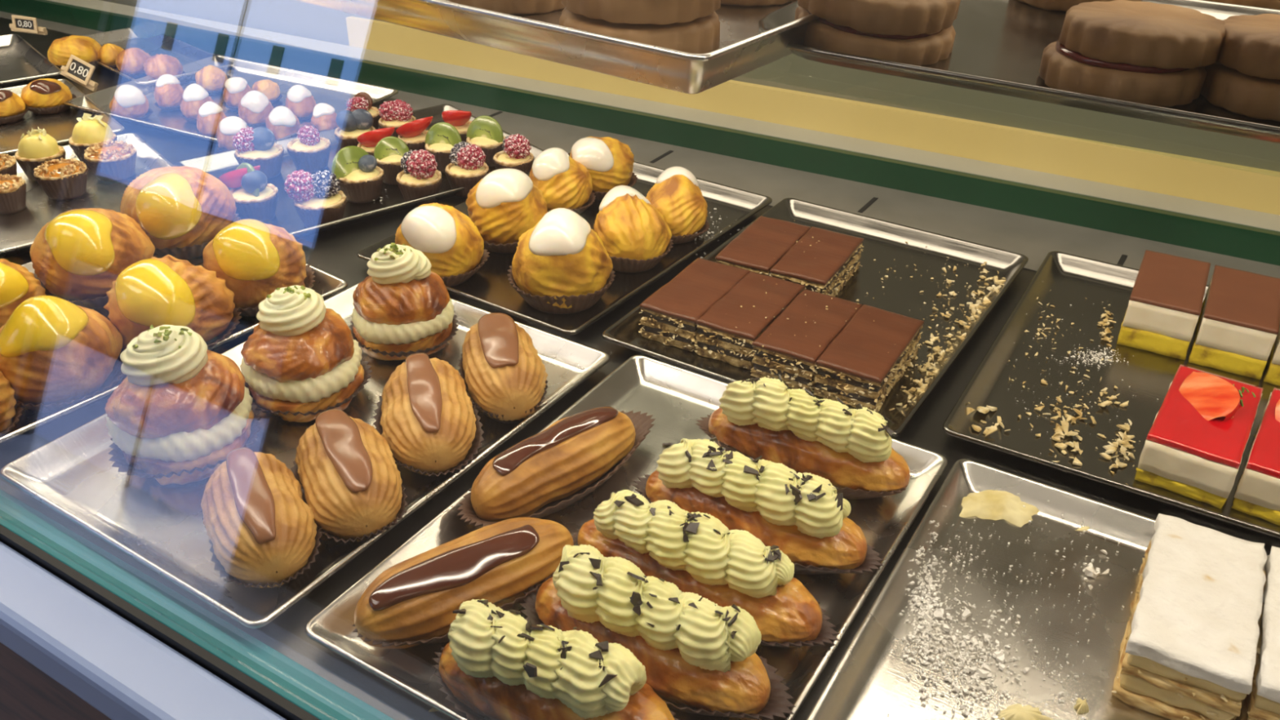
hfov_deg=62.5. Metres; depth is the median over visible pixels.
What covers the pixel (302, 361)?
cream puff
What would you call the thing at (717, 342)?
square
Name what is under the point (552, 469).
eclair
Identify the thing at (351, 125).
tartlet
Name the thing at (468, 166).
tartlet
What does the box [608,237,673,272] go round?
paper cup
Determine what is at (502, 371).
eclair
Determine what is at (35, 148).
tartlet
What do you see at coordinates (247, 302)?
paper cup
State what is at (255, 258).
pastry
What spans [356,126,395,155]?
tartlet
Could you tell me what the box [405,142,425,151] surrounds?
paper cup
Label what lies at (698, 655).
eclair
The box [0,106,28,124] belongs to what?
paper cup
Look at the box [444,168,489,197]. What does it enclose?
paper cup
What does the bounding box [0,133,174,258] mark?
baking tray
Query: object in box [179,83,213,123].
pastry
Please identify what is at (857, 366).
square
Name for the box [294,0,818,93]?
baking tray
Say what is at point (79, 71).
price tag
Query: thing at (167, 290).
cream puff
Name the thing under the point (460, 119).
tartlet
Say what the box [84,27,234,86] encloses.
baking tray
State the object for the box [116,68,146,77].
paper cup
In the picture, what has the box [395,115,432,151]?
tartlet
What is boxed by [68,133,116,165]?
paper cup
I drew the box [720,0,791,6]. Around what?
biscuit
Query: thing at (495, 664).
eclair
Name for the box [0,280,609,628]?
baking tray
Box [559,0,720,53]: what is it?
biscuit
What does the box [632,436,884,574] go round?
eclair
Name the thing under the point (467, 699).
paper cup
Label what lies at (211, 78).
pastry
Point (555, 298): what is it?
paper cup
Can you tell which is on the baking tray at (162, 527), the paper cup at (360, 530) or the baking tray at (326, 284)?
the paper cup at (360, 530)
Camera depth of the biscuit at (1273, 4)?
0.79 m
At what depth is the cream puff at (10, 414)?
0.86 m
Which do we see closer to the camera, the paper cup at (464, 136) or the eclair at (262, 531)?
the eclair at (262, 531)
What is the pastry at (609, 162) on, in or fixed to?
on the baking tray at (490, 286)
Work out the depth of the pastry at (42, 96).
1.54 m
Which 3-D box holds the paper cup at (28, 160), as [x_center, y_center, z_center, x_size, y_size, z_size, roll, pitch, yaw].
[-0.762,-0.250,1.348,0.059,0.030,0.059,19,36,26]
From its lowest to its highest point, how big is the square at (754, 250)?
0.037 m
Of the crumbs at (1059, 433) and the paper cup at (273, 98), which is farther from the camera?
the paper cup at (273, 98)
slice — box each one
[1111,513,1266,719]
[1116,249,1210,359]
[1134,364,1262,508]
[1188,265,1279,379]
[1231,387,1279,525]
[1235,546,1279,719]
[1263,323,1279,386]
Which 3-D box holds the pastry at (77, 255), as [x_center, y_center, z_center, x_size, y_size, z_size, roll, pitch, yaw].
[-0.557,-0.114,1.068,0.127,0.097,0.127,19,36,26]
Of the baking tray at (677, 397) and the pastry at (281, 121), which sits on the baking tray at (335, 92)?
the pastry at (281, 121)
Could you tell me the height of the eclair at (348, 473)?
0.059 m
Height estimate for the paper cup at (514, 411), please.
0.022 m
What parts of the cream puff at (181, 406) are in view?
bun lid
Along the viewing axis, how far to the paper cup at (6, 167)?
1.30 m
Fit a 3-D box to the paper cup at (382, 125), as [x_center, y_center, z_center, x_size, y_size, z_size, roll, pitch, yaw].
[-0.337,-0.319,1.474,0.053,0.031,0.053,19,36,26]
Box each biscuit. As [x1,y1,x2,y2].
[448,0,565,14]
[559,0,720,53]
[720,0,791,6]
[794,0,960,66]
[1017,0,1141,11]
[1039,0,1226,106]
[1200,13,1279,121]
[1206,0,1279,9]
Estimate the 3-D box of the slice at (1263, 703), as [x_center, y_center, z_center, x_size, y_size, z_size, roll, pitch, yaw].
[0.419,0.184,0.655,0.074,0.051,0.144,17,35,24]
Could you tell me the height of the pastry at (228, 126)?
0.052 m
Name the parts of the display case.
wood panel, rail, wall panel, yellow panel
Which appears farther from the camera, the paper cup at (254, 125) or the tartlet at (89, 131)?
the paper cup at (254, 125)
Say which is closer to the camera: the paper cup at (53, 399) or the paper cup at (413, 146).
the paper cup at (53, 399)
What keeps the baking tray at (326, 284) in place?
on the display case
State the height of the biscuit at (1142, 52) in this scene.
0.042 m
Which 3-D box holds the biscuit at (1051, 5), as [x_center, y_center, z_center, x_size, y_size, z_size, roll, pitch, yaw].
[0.343,-0.301,0.823,0.099,0.042,0.097,19,36,26]
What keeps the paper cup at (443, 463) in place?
on the baking tray at (162, 527)
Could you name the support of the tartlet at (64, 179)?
on the baking tray at (19, 230)
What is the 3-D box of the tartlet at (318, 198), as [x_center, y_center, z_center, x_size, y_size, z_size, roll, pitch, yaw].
[-0.374,-0.189,1.226,0.064,0.066,0.062,-26,41,-37]
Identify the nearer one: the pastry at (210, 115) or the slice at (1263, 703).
the slice at (1263, 703)
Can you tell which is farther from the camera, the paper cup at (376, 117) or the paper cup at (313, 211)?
the paper cup at (376, 117)
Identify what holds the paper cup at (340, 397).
on the baking tray at (162, 527)
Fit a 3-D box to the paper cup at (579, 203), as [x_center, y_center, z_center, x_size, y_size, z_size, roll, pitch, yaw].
[-0.097,-0.192,1.286,0.086,0.017,0.086,19,36,26]
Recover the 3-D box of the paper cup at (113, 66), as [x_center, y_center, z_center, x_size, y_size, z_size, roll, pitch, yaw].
[-0.884,-0.497,1.770,0.052,0.008,0.052,19,36,26]
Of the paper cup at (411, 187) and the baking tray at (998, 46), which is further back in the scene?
the paper cup at (411, 187)
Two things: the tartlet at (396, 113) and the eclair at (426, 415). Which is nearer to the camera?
the eclair at (426, 415)
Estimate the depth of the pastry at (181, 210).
1.13 m
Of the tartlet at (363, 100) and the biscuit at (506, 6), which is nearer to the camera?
the biscuit at (506, 6)
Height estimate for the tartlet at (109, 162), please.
0.042 m
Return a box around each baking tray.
[0,33,61,88]
[0,79,124,155]
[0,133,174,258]
[0,255,347,445]
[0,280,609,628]
[63,55,398,144]
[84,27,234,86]
[173,104,544,239]
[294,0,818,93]
[305,355,947,719]
[356,152,772,334]
[601,197,1028,436]
[758,0,1279,143]
[805,458,1264,719]
[942,251,1279,539]
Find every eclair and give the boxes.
[200,447,322,588]
[290,408,407,543]
[351,517,577,648]
[373,352,484,476]
[432,599,678,719]
[456,406,655,527]
[457,312,547,423]
[519,544,795,719]
[572,488,839,647]
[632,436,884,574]
[696,373,910,499]
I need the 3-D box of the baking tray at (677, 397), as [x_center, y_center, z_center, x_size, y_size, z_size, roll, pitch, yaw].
[0.015,0.132,0.763,0.297,0.018,0.409,18,36,26]
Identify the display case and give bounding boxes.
[0,0,1279,719]
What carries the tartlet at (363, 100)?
on the baking tray at (216, 165)
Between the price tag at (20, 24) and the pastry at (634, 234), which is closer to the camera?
the pastry at (634, 234)
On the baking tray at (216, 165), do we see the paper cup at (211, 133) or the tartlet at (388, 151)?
the tartlet at (388, 151)
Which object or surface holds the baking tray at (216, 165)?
on the display case
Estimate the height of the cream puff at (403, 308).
0.103 m
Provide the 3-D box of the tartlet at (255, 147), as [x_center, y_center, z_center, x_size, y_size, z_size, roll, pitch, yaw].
[-0.490,-0.269,1.357,0.062,0.062,0.061,-5,32,-10]
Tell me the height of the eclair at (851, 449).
0.076 m
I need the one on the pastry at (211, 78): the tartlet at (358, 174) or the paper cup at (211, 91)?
the paper cup at (211, 91)
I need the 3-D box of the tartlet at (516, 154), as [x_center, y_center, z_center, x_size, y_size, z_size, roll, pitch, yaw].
[-0.162,-0.260,1.352,0.053,0.062,0.053,3,31,2]
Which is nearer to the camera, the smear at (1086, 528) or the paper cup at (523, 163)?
the smear at (1086, 528)
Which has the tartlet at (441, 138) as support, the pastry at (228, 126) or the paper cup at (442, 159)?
the paper cup at (442, 159)
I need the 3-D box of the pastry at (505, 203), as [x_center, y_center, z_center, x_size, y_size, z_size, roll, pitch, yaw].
[-0.150,-0.176,1.187,0.105,0.093,0.101,-6,32,-11]
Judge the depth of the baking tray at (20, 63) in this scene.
1.76 m
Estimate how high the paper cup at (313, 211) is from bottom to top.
0.031 m
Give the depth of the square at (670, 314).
1.02 m
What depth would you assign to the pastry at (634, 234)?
1.13 m
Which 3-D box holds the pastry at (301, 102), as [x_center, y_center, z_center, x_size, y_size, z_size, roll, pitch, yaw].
[-0.500,-0.380,1.550,0.049,0.050,0.047,19,36,26]
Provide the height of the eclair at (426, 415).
0.059 m
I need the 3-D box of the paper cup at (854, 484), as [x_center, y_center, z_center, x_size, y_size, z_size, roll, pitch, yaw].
[0.126,0.080,0.845,0.180,0.021,0.078,16,34,23]
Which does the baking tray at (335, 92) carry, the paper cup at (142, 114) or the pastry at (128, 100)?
the pastry at (128, 100)
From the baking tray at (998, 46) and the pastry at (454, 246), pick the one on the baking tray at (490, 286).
the pastry at (454, 246)
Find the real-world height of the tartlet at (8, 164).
0.040 m
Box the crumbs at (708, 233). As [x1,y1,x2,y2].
[373,189,743,258]
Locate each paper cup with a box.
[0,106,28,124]
[0,161,17,175]
[0,400,23,436]
[14,348,124,413]
[16,149,66,181]
[25,93,76,115]
[33,255,158,309]
[44,57,101,69]
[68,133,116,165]
[97,64,117,68]
[108,404,262,478]
[109,307,242,354]
[111,108,153,123]
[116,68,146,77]
[153,213,240,259]
[154,102,180,111]
[180,113,196,123]
[195,129,217,138]
[207,88,224,94]
[216,145,223,152]
[222,101,238,111]
[234,147,284,178]
[235,191,279,222]
[236,264,315,316]
[244,357,373,416]
[247,122,266,128]
[268,93,282,103]
[286,144,331,172]
[290,461,407,543]
[293,197,346,230]
[297,115,312,120]
[333,133,359,149]
[338,173,384,203]
[348,311,458,360]
[372,114,380,129]
[373,392,484,476]
[377,122,398,137]
[377,163,403,185]
[395,175,442,206]
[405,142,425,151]
[424,147,450,173]
[432,647,678,719]
[441,248,489,286]
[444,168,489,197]
[457,353,547,423]
[459,133,466,142]
[465,141,503,167]
[484,241,517,253]
[492,155,534,173]
[507,265,615,314]
[546,191,595,214]
[591,172,637,199]
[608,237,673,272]
[671,219,710,244]
[696,414,910,499]
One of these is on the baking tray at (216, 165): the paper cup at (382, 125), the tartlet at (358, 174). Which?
the tartlet at (358, 174)
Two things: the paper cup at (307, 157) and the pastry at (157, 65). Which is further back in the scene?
the pastry at (157, 65)
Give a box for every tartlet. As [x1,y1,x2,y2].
[0,153,17,175]
[0,173,26,213]
[14,126,66,181]
[33,157,88,200]
[68,112,116,165]
[84,140,137,182]
[218,162,279,222]
[232,126,284,178]
[284,169,346,230]
[286,121,331,172]
[331,146,384,203]
[333,108,375,149]
[345,92,380,129]
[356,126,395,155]
[373,136,409,185]
[377,98,416,137]
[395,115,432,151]
[395,149,442,206]
[424,122,462,173]
[441,110,471,142]
[444,141,489,197]
[465,115,505,167]
[492,133,534,173]
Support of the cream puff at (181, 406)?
on the baking tray at (162, 527)
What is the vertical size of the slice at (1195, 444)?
0.061 m
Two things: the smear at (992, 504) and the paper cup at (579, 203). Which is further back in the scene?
the paper cup at (579, 203)
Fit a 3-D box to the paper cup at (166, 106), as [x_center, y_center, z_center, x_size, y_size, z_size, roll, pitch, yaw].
[-0.705,-0.385,1.590,0.048,0.009,0.048,19,36,26]
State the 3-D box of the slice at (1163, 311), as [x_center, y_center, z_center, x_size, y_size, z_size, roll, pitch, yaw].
[0.523,-0.058,1.052,0.064,0.052,0.124,17,35,24]
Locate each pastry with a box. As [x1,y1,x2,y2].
[0,89,28,124]
[0,258,46,328]
[20,78,76,115]
[30,208,158,309]
[44,35,101,69]
[97,43,124,68]
[109,84,153,123]
[115,47,151,77]
[120,165,240,259]
[143,53,185,79]
[153,74,183,111]
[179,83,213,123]
[195,65,227,94]
[195,101,226,138]
[202,218,315,316]
[216,115,248,152]
[222,76,252,111]
[237,90,273,128]
[251,79,282,103]
[265,106,300,140]
[285,84,316,120]
[310,102,337,131]
[395,202,489,286]
[466,168,547,253]
[507,208,615,314]
[528,147,595,214]
[569,136,637,199]
[593,185,673,272]
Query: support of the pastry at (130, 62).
on the baking tray at (125, 38)
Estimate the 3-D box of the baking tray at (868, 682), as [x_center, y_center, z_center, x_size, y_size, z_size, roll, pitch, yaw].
[0.277,0.215,0.635,0.297,0.018,0.409,18,35,26]
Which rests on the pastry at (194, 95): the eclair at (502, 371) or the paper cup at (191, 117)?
the paper cup at (191, 117)
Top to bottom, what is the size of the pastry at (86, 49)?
0.051 m
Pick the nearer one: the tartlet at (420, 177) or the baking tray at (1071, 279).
the baking tray at (1071, 279)
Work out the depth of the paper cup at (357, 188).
1.29 m
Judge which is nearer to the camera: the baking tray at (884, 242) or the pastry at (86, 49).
the baking tray at (884, 242)
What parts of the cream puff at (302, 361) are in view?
bun lid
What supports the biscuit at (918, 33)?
on the baking tray at (998, 46)
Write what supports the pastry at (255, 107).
on the baking tray at (335, 92)
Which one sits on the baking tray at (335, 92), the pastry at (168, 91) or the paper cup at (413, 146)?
the pastry at (168, 91)
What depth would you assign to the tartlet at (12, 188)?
1.25 m
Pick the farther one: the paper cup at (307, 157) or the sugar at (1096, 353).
the paper cup at (307, 157)
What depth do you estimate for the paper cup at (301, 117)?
1.55 m
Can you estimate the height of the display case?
1.580 m
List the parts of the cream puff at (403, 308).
bun lid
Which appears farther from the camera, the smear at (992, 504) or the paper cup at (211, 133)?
the paper cup at (211, 133)
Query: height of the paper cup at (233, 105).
0.009 m
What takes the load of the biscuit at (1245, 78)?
on the baking tray at (998, 46)
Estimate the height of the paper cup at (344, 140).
0.030 m
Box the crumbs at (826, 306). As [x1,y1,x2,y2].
[724,220,888,352]
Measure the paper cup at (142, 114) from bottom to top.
0.010 m
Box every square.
[638,257,750,351]
[693,271,804,370]
[715,215,810,276]
[749,288,862,391]
[768,226,863,297]
[811,304,924,412]
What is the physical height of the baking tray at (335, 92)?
0.018 m
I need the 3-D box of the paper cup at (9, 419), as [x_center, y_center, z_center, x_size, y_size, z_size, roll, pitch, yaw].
[-0.557,0.057,0.865,0.100,0.018,0.096,19,36,26]
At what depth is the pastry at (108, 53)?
1.75 m
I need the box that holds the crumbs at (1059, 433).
[966,289,1140,484]
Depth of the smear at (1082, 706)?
0.65 m
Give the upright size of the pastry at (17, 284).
0.080 m
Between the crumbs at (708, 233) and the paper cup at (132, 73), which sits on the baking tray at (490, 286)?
the crumbs at (708, 233)
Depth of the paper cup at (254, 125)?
1.51 m
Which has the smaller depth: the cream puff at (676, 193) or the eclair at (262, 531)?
the eclair at (262, 531)
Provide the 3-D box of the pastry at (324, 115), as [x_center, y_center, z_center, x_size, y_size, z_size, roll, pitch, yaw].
[-0.444,-0.338,1.487,0.045,0.046,0.046,19,36,26]
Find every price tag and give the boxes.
[8,14,47,35]
[60,54,97,92]
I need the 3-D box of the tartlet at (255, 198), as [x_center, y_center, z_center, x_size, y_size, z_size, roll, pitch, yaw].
[-0.461,-0.200,1.244,0.071,0.063,0.058,19,36,26]
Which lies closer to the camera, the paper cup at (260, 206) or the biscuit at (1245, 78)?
the biscuit at (1245, 78)
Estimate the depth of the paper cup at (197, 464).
0.81 m
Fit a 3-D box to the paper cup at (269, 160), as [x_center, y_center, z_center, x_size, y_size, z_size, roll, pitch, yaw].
[-0.490,-0.256,1.365,0.061,0.032,0.062,19,36,26]
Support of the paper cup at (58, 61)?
on the pastry at (86, 49)
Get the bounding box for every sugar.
[887,490,1136,719]
[1007,303,1158,453]
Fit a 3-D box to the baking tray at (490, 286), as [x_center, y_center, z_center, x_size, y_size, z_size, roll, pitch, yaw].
[-0.072,-0.149,1.220,0.297,0.018,0.409,20,36,28]
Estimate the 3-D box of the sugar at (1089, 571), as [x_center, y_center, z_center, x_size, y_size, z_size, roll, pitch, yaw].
[0.265,0.169,0.711,0.174,0.014,0.253,14,34,20]
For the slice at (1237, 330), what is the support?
on the baking tray at (1071, 279)
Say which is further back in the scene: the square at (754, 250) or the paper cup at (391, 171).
the paper cup at (391, 171)
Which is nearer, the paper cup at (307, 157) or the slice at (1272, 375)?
the slice at (1272, 375)
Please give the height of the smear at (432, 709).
0.004 m
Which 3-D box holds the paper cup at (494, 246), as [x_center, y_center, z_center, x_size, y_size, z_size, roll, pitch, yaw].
[-0.149,-0.145,1.206,0.104,0.020,0.103,19,36,26]
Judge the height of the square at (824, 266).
0.037 m
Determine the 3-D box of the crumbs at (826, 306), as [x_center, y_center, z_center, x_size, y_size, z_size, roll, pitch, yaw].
[0.160,-0.084,1.061,0.154,0.002,0.282,2,31,2]
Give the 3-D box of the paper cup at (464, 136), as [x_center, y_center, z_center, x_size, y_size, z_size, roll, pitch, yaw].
[-0.248,-0.307,1.456,0.051,0.032,0.050,19,36,26]
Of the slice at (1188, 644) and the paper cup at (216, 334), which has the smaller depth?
the slice at (1188, 644)
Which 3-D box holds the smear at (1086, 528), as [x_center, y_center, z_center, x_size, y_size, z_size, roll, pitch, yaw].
[0.349,0.123,0.797,0.047,0.005,0.018,-6,32,-11]
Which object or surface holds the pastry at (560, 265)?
on the baking tray at (490, 286)
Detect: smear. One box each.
[428,707,437,711]
[959,489,1039,527]
[996,703,1053,719]
[1073,697,1088,715]
[1075,526,1089,531]
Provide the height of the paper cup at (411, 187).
0.030 m
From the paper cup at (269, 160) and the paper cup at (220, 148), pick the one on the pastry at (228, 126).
the paper cup at (220, 148)
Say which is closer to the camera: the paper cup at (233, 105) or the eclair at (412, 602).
the eclair at (412, 602)
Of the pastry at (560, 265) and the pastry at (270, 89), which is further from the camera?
the pastry at (270, 89)
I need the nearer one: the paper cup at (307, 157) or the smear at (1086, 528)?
the smear at (1086, 528)
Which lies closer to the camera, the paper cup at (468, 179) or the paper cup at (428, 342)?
the paper cup at (428, 342)
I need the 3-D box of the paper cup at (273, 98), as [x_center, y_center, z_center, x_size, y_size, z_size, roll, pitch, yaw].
[-0.574,-0.402,1.625,0.046,0.007,0.046,19,36,26]
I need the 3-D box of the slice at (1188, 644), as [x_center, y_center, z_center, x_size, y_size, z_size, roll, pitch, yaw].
[0.356,0.167,0.681,0.071,0.050,0.142,17,35,24]
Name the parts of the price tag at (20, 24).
wooden frame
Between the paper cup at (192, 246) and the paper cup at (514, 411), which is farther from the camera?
the paper cup at (192, 246)
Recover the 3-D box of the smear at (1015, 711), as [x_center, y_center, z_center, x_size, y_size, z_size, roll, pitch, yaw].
[0.234,0.215,0.643,0.032,0.005,0.020,-11,33,-18]
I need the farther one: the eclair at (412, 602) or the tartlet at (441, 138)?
the tartlet at (441, 138)
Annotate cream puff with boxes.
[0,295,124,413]
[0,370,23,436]
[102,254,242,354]
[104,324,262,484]
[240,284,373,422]
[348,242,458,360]
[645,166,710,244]
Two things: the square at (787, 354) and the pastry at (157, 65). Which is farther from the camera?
the pastry at (157, 65)
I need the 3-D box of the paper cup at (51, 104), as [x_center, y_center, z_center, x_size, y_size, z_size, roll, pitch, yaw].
[-0.879,-0.381,1.573,0.077,0.015,0.079,19,36,26]
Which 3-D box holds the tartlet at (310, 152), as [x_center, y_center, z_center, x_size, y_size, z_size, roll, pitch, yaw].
[-0.433,-0.280,1.381,0.056,0.057,0.056,5,32,7]
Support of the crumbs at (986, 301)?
on the baking tray at (884, 242)
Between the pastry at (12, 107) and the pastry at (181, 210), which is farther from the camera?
the pastry at (12, 107)
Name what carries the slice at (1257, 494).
on the baking tray at (1071, 279)
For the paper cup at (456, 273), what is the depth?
1.10 m
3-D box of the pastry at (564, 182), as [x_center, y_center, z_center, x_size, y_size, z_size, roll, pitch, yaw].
[-0.096,-0.218,1.269,0.086,0.080,0.086,19,36,26]
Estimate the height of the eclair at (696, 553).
0.077 m
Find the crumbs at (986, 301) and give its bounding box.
[855,241,1005,413]
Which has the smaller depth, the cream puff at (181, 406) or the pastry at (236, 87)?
the cream puff at (181, 406)
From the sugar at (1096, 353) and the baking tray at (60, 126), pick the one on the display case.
the baking tray at (60, 126)

